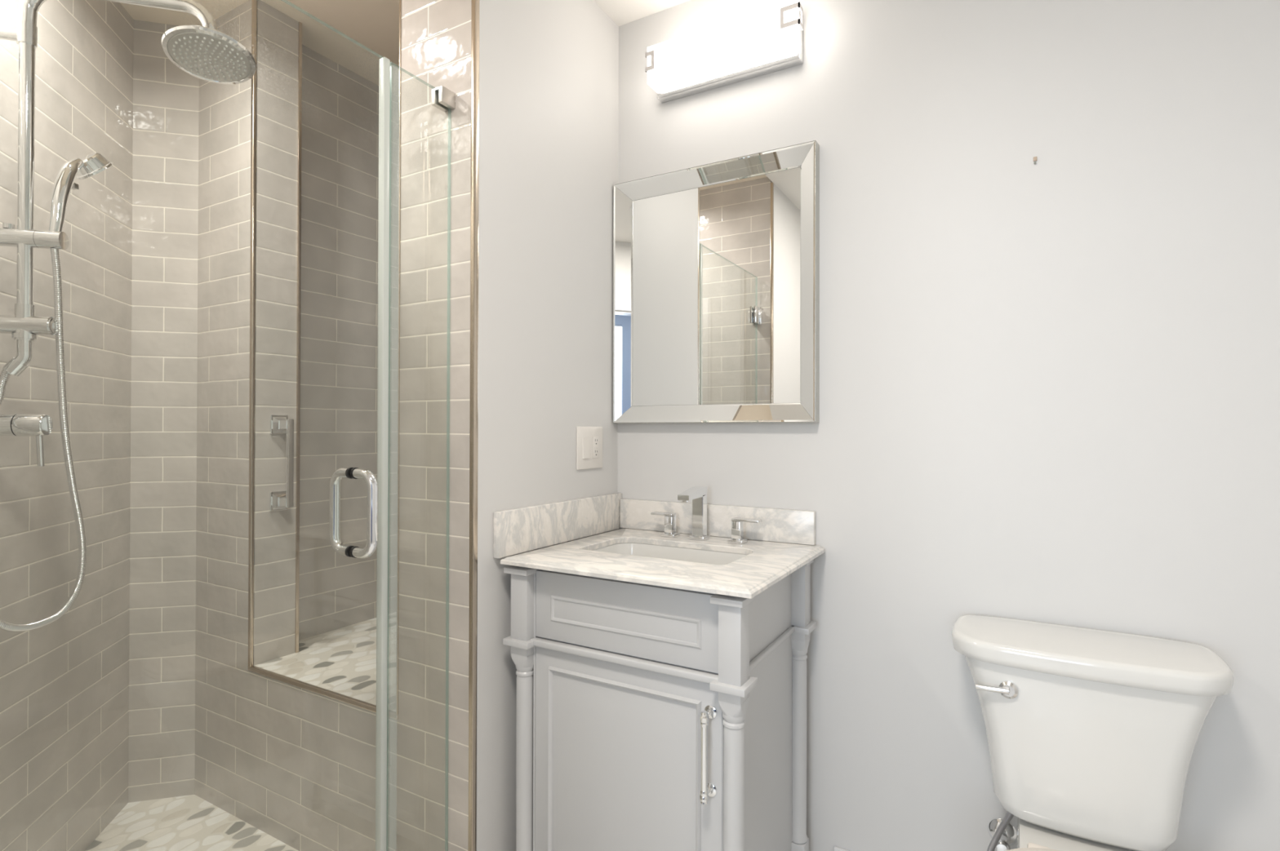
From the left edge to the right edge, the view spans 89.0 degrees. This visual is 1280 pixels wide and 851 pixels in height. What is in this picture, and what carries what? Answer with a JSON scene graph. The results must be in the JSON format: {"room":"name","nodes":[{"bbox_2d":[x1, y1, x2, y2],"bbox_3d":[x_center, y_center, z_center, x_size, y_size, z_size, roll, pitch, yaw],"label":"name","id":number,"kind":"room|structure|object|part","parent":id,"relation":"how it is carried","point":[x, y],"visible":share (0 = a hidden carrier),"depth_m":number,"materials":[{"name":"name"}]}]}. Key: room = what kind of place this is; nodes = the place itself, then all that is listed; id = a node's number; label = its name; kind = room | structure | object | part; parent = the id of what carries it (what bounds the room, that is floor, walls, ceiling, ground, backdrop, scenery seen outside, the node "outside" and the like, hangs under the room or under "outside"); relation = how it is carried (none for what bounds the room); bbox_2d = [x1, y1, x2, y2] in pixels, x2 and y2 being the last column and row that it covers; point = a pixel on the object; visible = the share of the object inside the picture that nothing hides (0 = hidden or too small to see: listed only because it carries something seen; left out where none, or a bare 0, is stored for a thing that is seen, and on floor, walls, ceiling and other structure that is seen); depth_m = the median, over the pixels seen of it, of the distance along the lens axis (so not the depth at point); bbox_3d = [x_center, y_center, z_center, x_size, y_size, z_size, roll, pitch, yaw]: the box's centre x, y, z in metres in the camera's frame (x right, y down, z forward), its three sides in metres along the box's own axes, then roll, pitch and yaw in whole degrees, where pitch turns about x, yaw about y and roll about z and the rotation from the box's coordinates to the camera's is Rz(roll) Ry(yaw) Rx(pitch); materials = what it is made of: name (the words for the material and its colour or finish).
{"room":"bathroom","nodes":[
{"label":"bathroom","id":0,"kind":"room"},
{"bbox_2d":[0,0,133,850],"bbox_3d":[-1.555,-0.047,1.604,0.061,2.575,1.190,0,0,-15],"label":"wall","id":1,"kind":"structure","parent":0,"point":[64,682],"depth_m":1.80,"materials":[{"name":"tile"}]},
{"bbox_2d":[0,413,53,466],"bbox_3d":[-1.382,0.004,1.405,0.171,0.170,0.160,0,0,-15],"label":"mixer valve","id":2,"kind":"object","parent":1,"relation":"attached to","point":[39,426],"visible":1,"depth_m":1.40,"materials":[{"name":"silver metal"}]},
{"bbox_2d":[0,368,11,404],"bbox_3d":[-1.392,-0.079,1.410,0.073,0.110,0.027,0,0,-17],"label":"supply hose","id":3,"kind":"object","parent":2,"relation":"attached to","point":[5,375],"visible":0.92,"depth_m":1.41,"materials":[{"name":"silver metal"}]},
{"bbox_3d":[-1.311,0.054,1.424,0.014,0.070,0.011,0,0,-15],"label":"lever","id":4,"kind":"part","parent":2,"relation":"part of","materials":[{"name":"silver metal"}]},
{"bbox_2d":[0,0,217,376],"bbox_3d":[-1.224,-0.545,1.450,0.497,0.878,0.072,0,0,-15],"label":"shower column","id":5,"kind":"structure","parent":1,"relation":"attached to","point":[24,326],"depth_m":1.41,"materials":[{"name":"silver metal"}]},
{"bbox_2d":[0,248,86,631],"bbox_3d":[-1.344,0.024,1.396,0.122,0.831,0.312,0,0,5],"label":"shower hose","id":6,"kind":"object","parent":5,"relation":"hanging from","point":[65,437],"visible":1,"depth_m":1.46,"materials":[{"name":"silver metal"}]},
{"bbox_3d":[-1.288,-0.219,1.432,0.005,0.035,0.035,0,0,-15],"label":"diverter knob","id":7,"kind":"part","parent":5,"relation":"part of","materials":[{"name":"silver metal"}]},
{"bbox_2d":[48,152,113,231],"bbox_3d":[-1.298,-0.539,1.524,0.080,0.244,0.193,0,0,-25],"label":"shower","id":8,"kind":"object","parent":5,"relation":"attached to","point":[91,165],"visible":0.98,"depth_m":1.47,"materials":[{"name":"silver metal"}]},
{"bbox_3d":[-1.298,-0.519,1.475,0.030,0.205,0.106,0,0,-15],"label":"handle","id":9,"kind":"part","parent":8,"relation":"part of","materials":[{"name":"silver metal"}]},
{"bbox_2d":[71,182,79,189],"bbox_3d":[-1.305,-0.552,1.501,0.014,0.012,0.014,0,0,0],"label":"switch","id":10,"kind":"object","parent":8,"relation":"attached to","point":[75,186],"depth_m":1.50,"materials":[{"name":"silver metal"}]},
{"bbox_3d":[-1.167,-0.926,1.468,0.382,0.116,0.030,0,0,-15],"label":"overhead arm","id":11,"kind":"part","parent":5,"relation":"part of","materials":[{"name":"silver metal"}]},
{"bbox_2d":[161,25,256,84],"bbox_3d":[-0.997,-0.871,1.513,0.182,0.073,0.183,0,0,30],"label":"shower head","id":12,"kind":"object","parent":5,"relation":"attached to","point":[204,53],"visible":1,"depth_m":1.50},
{"bbox_2d":[128,19,199,803],"bbox_3d":[-1.579,-0.043,2.183,0.190,2.575,0.060,0,0,-15],"label":"wall","id":13,"kind":"structure","parent":0,"point":[163,508],"depth_m":2.15,"materials":[{"name":"tile"}]},
{"bbox_2d":[84,795,298,850],"bbox_3d":[-1.304,1.258,1.539,1.530,0.065,0.923,0,0,30],"label":"floor","id":14,"kind":"structure","parent":0,"point":[190,823],"depth_m":1.97,"materials":[{"name":"tile"}]},
{"bbox_2d":[253,612,396,711],"bbox_3d":[-0.622,0.778,2.513,0.836,0.060,1.432,0,0,30],"label":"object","id":15,"kind":"structure","parent":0,"point":[343,660],"depth_m":2.04,"materials":[{"name":"tile"}]},
{"bbox_2d":[194,0,471,850],"bbox_3d":[-0.945,-0.044,1.873,1.274,2.575,0.010,0,0,30],"label":"wall","id":16,"kind":"structure","parent":0,"point":[295,765],"depth_m":1.68,"materials":[{"name":"tile"}]},
{"bbox_2d":[248,0,257,667],"bbox_3d":[-1.201,-0.289,2.020,0.014,2.083,0.012,0,0,30],"label":"trim","id":17,"kind":"structure","parent":16,"relation":"attached to","point":[254,2],"depth_m":2.02,"materials":[{"name":"silver metal"}]},
{"bbox_2d":[269,414,293,511],"bbox_3d":[-1.128,0.119,2.069,0.070,0.306,0.056,0,0,30],"label":"grab bar","id":18,"kind":"object","parent":16,"relation":"attached to","point":[279,424],"visible":1,"depth_m":2.06,"materials":[{"name":"silver metal"}]},
{"bbox_2d":[248,666,398,719],"bbox_3d":[-0.915,0.750,1.848,0.680,0.015,0.014,0,0,30],"label":"trim","id":19,"kind":"structure","parent":16,"relation":"attached to","point":[352,701],"depth_m":1.83,"materials":[{"name":"silver metal"}]},
{"bbox_2d":[468,0,479,850],"bbox_3d":[-0.396,-0.027,1.554,0.014,2.540,0.016,0,0,30],"label":"trim","id":20,"kind":"structure","parent":16,"relation":"attached to","point":[474,213],"depth_m":1.55,"materials":[{"name":"silver metal"}]},
{"bbox_2d":[298,44,399,640],"bbox_3d":[-0.904,-0.288,2.795,0.050,2.075,1.340,0,0,30],"label":"wall","id":21,"kind":"structure","parent":0,"point":[340,135],"depth_m":2.41,"materials":[{"name":"tile"}]},
{"bbox_2d":[253,0,298,665],"bbox_3d":[-1.204,-0.293,2.113,0.105,2.075,0.142,0,0,30],"label":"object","id":22,"kind":"structure","parent":21,"relation":"attached to","point":[277,66],"depth_m":2.08,"materials":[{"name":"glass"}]},
{"bbox_2d":[294,22,302,653],"bbox_3d":[-1.123,-0.293,2.144,0.007,2.075,0.011,0,0,30],"label":"trim","id":23,"kind":"structure","parent":21,"relation":"attached to","point":[300,24],"depth_m":2.14,"materials":[{"name":"silver metal"}]},
{"bbox_2d":[395,0,401,715],"bbox_3d":[-0.619,-0.294,1.685,0.006,2.075,0.013,0,0,30],"label":"trim","id":24,"kind":"structure","parent":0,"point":[400,1],"depth_m":1.68,"materials":[{"name":"silver metal"}]},
{"bbox_2d":[120,0,690,97],"bbox_3d":[-0.241,-1.365,1.315,4.000,0.135,3.350,0,0,30],"label":"ceiling","id":25,"kind":"structure","parent":0,"point":[354,35],"depth_m":2.13,"materials":[{"name":"beige paint"}]},
{"bbox_2d":[476,0,618,850],"bbox_3d":[-0.114,-0.040,2.283,0.254,2.575,1.532,0,0,30],"label":"wall","id":26,"kind":"structure","parent":0,"point":[548,69],"depth_m":1.75,"materials":[{"name":"white paint"}]},
{"bbox_2d":[431,85,455,111],"bbox_3d":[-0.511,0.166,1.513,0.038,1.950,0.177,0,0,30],"label":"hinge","id":27,"kind":"object","parent":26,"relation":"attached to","point":[443,99],"visible":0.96,"depth_m":1.57,"materials":[{"name":"silver metal"}]},
{"bbox_2d":[493,493,622,559],"bbox_3d":[-0.209,0.271,1.846,0.019,0.113,0.578,0,0,30],"label":"marble side splash","id":28,"kind":"object","parent":26,"relation":"attached to","point":[522,530],"visible":0.94,"depth_m":1.77,"materials":[{"name":"white stone"}]},
{"bbox_2d":[576,426,602,470],"bbox_3d":[-0.149,0.067,1.959,0.010,0.127,0.133,0,0,30],"label":"outlet","id":29,"kind":"object","parent":26,"relation":"attached to","point":[588,439],"visible":1,"depth_m":1.95,"materials":[{"name":"white plastic"}]},
{"bbox_2d":[592,436,599,458],"bbox_3d":[-0.134,0.066,1.982,0.002,0.066,0.034,0,0,30],"label":"outlet","id":30,"kind":"object","parent":29,"relation":"attached to","point":[595,439],"depth_m":1.98,"materials":[{"name":"white plastic"}]},
{"bbox_2d":[617,0,1279,850],"bbox_3d":[0.927,-0.024,1.583,2.250,2.540,0.100,0,0,30],"label":"wall","id":31,"kind":"structure","parent":0,"point":[1049,388],"depth_m":1.56,"materials":[{"name":"white paint"}]},
{"bbox_2d":[613,140,819,423],"bbox_3d":[0.202,-0.387,1.925,0.643,0.758,0.038,0,0,30],"label":"wall mirror","id":32,"kind":"object","parent":31,"relation":"attached to","point":[716,265],"visible":1,"depth_m":1.91,"materials":[{"name":"silver metal"}]},
{"bbox_3d":[0.210,-0.387,1.931,0.537,0.650,0.004,0,0,30],"label":"mirror pane","id":33,"kind":"part","parent":32,"relation":"part of","materials":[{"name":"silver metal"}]},
{"bbox_2d":[620,498,816,545],"bbox_3d":[0.208,0.279,1.927,0.619,0.091,0.020,0,0,30],"label":"backsplash","id":34,"kind":"structure","parent":31,"relation":"attached to","point":[777,525],"depth_m":1.89,"materials":[{"name":"white stone"}]},
{"bbox_2d":[644,0,803,103],"bbox_3d":[0.242,-1.070,1.864,0.465,0.135,0.110,0,0,30],"label":"wall light","id":35,"kind":"object","parent":31,"relation":"attached to","point":[770,39],"visible":1,"depth_m":1.83,"materials":[{"name":"white glass"}]},
{"bbox_2d":[834,846,849,850],"bbox_3d":[1.150,1.187,1.377,1.460,0.118,0.018,0,0,30],"label":"baseboard","id":36,"kind":"structure","parent":31,"relation":"attached to","point":[836,849],"depth_m":1.74,"materials":[{"name":"white paint"}]},
{"bbox_2d":[987,818,1017,850],"bbox_3d":[0.846,0.970,1.520,0.064,0.064,0.076,0,0,30],"label":"valve","id":37,"kind":"object","parent":31,"relation":"attached to","point":[1008,838],"visible":0.73,"depth_m":1.54,"materials":[{"name":"silver metal"}]},
{"bbox_2d":[986,812,1013,850],"bbox_3d":[0.831,0.932,1.485,0.071,0.200,0.071,0,0,30],"label":"supply hose","id":38,"kind":"object","parent":37,"relation":"attached to","point":[1008,817],"visible":0.77,"depth_m":1.46,"materials":[{"name":"silver metal"}]},
{"bbox_3d":[0.831,0.970,1.495,0.034,0.034,0.016,0,0,30],"label":"valve handle","id":39,"kind":"part","parent":37,"relation":"part of","materials":[{"name":"metal"}]},
{"bbox_2d":[1033,156,1036,164],"bbox_3d":[0.926,-0.621,1.527,0.008,0.018,0.005,0,0,30],"label":"wall anchor","id":40,"kind":"object","parent":31,"relation":"attached to","point":[1034,157],"visible":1,"depth_m":1.53,"materials":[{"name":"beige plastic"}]},
{"bbox_3d":[0.310,1.289,0.515,2.250,0.100,2.550,0,0,30],"label":"floor","id":41,"kind":"structure","parent":0,"visible":0},
{"bbox_2d":[502,559,816,850],"bbox_3d":[0.066,0.797,1.665,0.627,0.896,0.538,0,0,30],"label":"vanity cabinet","id":42,"kind":"object","parent":41,"relation":"on","point":[649,717],"visible":0.98,"depth_m":1.49,"materials":[{"name":"grey paint"}]},
{"bbox_3d":[-0.284,0.796,1.609,0.078,0.894,0.077,0,0,30],"label":"corner post","id":43,"kind":"part","parent":42,"relation":"part of","materials":[{"name":"grey paint"}]},
{"bbox_3d":[-0.047,0.527,1.468,0.498,0.016,0.023,0,0,30],"label":"rail","id":44,"kind":"part","parent":42,"relation":"part of","materials":[{"name":"grey paint"}]},
{"bbox_3d":[-0.039,0.435,1.477,0.491,0.160,0.022,0,0,30],"label":"drawer","id":45,"kind":"part","parent":42,"relation":"part of","materials":[{"name":"grey paint"}]},
{"bbox_3d":[-0.041,0.833,1.472,0.491,0.592,0.026,0,0,30],"label":"door","id":46,"kind":"part","parent":42,"relation":"part of","materials":[{"name":"grey paint"}]},
{"bbox_2d":[500,528,824,599],"bbox_3d":[0.081,0.332,1.678,0.646,0.016,0.576,0,0,30],"label":"countertop","id":47,"kind":"structure","parent":42,"relation":"on","point":[766,563],"depth_m":1.54,"materials":[{"name":"white stone"}]},
{"bbox_2d":[591,542,746,564],"bbox_3d":[0.072,0.409,1.709,0.441,0.138,0.255,0,0,30],"label":"sink basin","id":48,"kind":"object","parent":47,"relation":"in","point":[706,557],"visible":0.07,"depth_m":1.83,"materials":[{"name":"white ceramic"}]},
{"bbox_2d":[650,485,761,544],"bbox_3d":[0.163,0.250,1.828,0.334,0.150,0.128,0,0,30],"label":"faucet","id":49,"kind":"object","parent":47,"relation":"on","point":[698,495],"visible":1,"depth_m":1.85,"materials":[{"name":"silver metal"}]},
{"bbox_3d":[0.070,0.262,1.929,0.070,0.007,0.030,0,0,30],"label":"lever","id":50,"kind":"part","parent":49,"relation":"part of","materials":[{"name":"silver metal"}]},
{"bbox_3d":[0.089,0.291,1.917,0.025,0.051,0.030,0,0,30],"label":"handle","id":51,"kind":"part","parent":49,"relation":"part of","materials":[{"name":"silver metal"}]},
{"bbox_3d":[0.089,0.321,1.917,0.044,0.009,0.044,0,0,30],"label":"plate","id":52,"kind":"part","parent":49,"relation":"part of","materials":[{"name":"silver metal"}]},
{"bbox_3d":[0.148,0.245,1.832,0.034,0.141,0.121,0,0,30],"label":"spout","id":53,"kind":"part","parent":49,"relation":"part of","materials":[{"name":"silver metal"}]},
{"bbox_3d":[0.171,0.321,1.870,0.046,0.009,0.046,0,0,30],"label":"plate","id":54,"kind":"part","parent":49,"relation":"part of","materials":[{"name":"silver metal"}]},
{"bbox_3d":[0.271,0.291,1.812,0.025,0.051,0.030,0,0,30],"label":"handle","id":55,"kind":"part","parent":49,"relation":"part of","materials":[{"name":"silver metal"}]},
{"bbox_3d":[0.271,0.321,1.812,0.044,0.009,0.044,0,0,30],"label":"plate","id":56,"kind":"part","parent":49,"relation":"part of","materials":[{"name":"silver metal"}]},
{"bbox_3d":[0.294,0.262,1.799,0.078,0.007,0.030,0,0,30],"label":"lever","id":57,"kind":"part","parent":49,"relation":"part of","materials":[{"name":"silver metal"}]},
{"bbox_3d":[0.136,0.678,1.340,0.029,0.191,0.044,0,0,30],"label":"bar pull","id":58,"kind":"part","parent":42,"relation":"part of","materials":[{"name":"silver metal"}]},
{"bbox_3d":[0.192,0.796,1.333,0.076,0.894,0.077,0,0,30],"label":"corner post","id":59,"kind":"part","parent":42,"relation":"part of","materials":[{"name":"grey paint"}]},
{"bbox_3d":[0.302,0.530,1.534,0.012,0.013,0.404,0,0,30],"label":"rail","id":60,"kind":"part","parent":42,"relation":"part of","materials":[{"name":"grey paint"}]},
{"bbox_3d":[0.419,0.799,1.727,0.076,0.894,0.077,0,0,30],"label":"corner post","id":61,"kind":"part","parent":42,"relation":"part of","materials":[{"name":"grey paint"}]},
{"bbox_2d":[951,614,1234,850],"bbox_3d":[0.804,0.848,1.165,0.480,0.790,0.708,0,0,30],"label":"toilet","id":62,"kind":"object","parent":41,"relation":"on","point":[1092,735],"visible":1,"depth_m":1.29,"materials":[{"name":"white ceramic"}]},
{"bbox_3d":[0.744,0.549,1.358,0.078,0.036,0.020,0,0,30],"label":"flush lever","id":63,"kind":"part","parent":62,"relation":"part of","materials":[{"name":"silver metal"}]},
{"bbox_3d":[0.735,0.815,1.046,0.374,0.020,0.428,0,0,30],"label":"seat lid","id":64,"kind":"part","parent":62,"relation":"part of","materials":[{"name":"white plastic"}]},
{"bbox_3d":[0.922,0.476,1.370,0.480,0.042,0.239,0,0,30],"label":"tank lid","id":65,"kind":"part","parent":62,"relation":"part of","materials":[{"name":"white ceramic"}]},
{"bbox_3d":[-1.204,-0.050,0.899,0.728,2.575,0.100,0,0,30],"label":"wall","id":66,"kind":"structure","parent":0,"visible":0},
{"bbox_2d":[328,57,390,850],"bbox_3d":[-0.743,0.161,1.114,0.143,1.934,0.738,0,0,30],"label":"glass shower door","id":67,"kind":"structure","parent":66,"relation":"attached to","point":[377,491],"depth_m":1.42,"materials":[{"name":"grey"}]},
{"bbox_3d":[-0.632,0.182,1.380,0.066,0.185,0.021,0,0,30],"label":"pull handle","id":68,"kind":"part","parent":67,"relation":"part of","materials":[{"name":"silver metal"}]},
{"bbox_2d":[345,467,358,479],"bbox_3d":[-0.599,0.100,1.362,0.020,0.024,0.024,0,0,30],"label":"washer","id":69,"kind":"object","parent":67,"relation":"in","point":[350,473],"depth_m":1.35,"materials":[{"name":"black rubber"}]},
{"bbox_2d":[345,546,359,558],"bbox_3d":[-0.599,0.264,1.361,0.020,0.024,0.024,0,0,30],"label":"washer","id":70,"kind":"object","parent":67,"relation":"in","point":[350,551],"depth_m":1.35,"materials":[{"name":"black rubber"}]},
{"bbox_3d":[-0.566,0.181,1.342,0.066,0.185,0.021,0,0,30],"label":"pull handle","id":71,"kind":"part","parent":67,"relation":"part of","materials":[{"name":"silver metal"}]}
]}

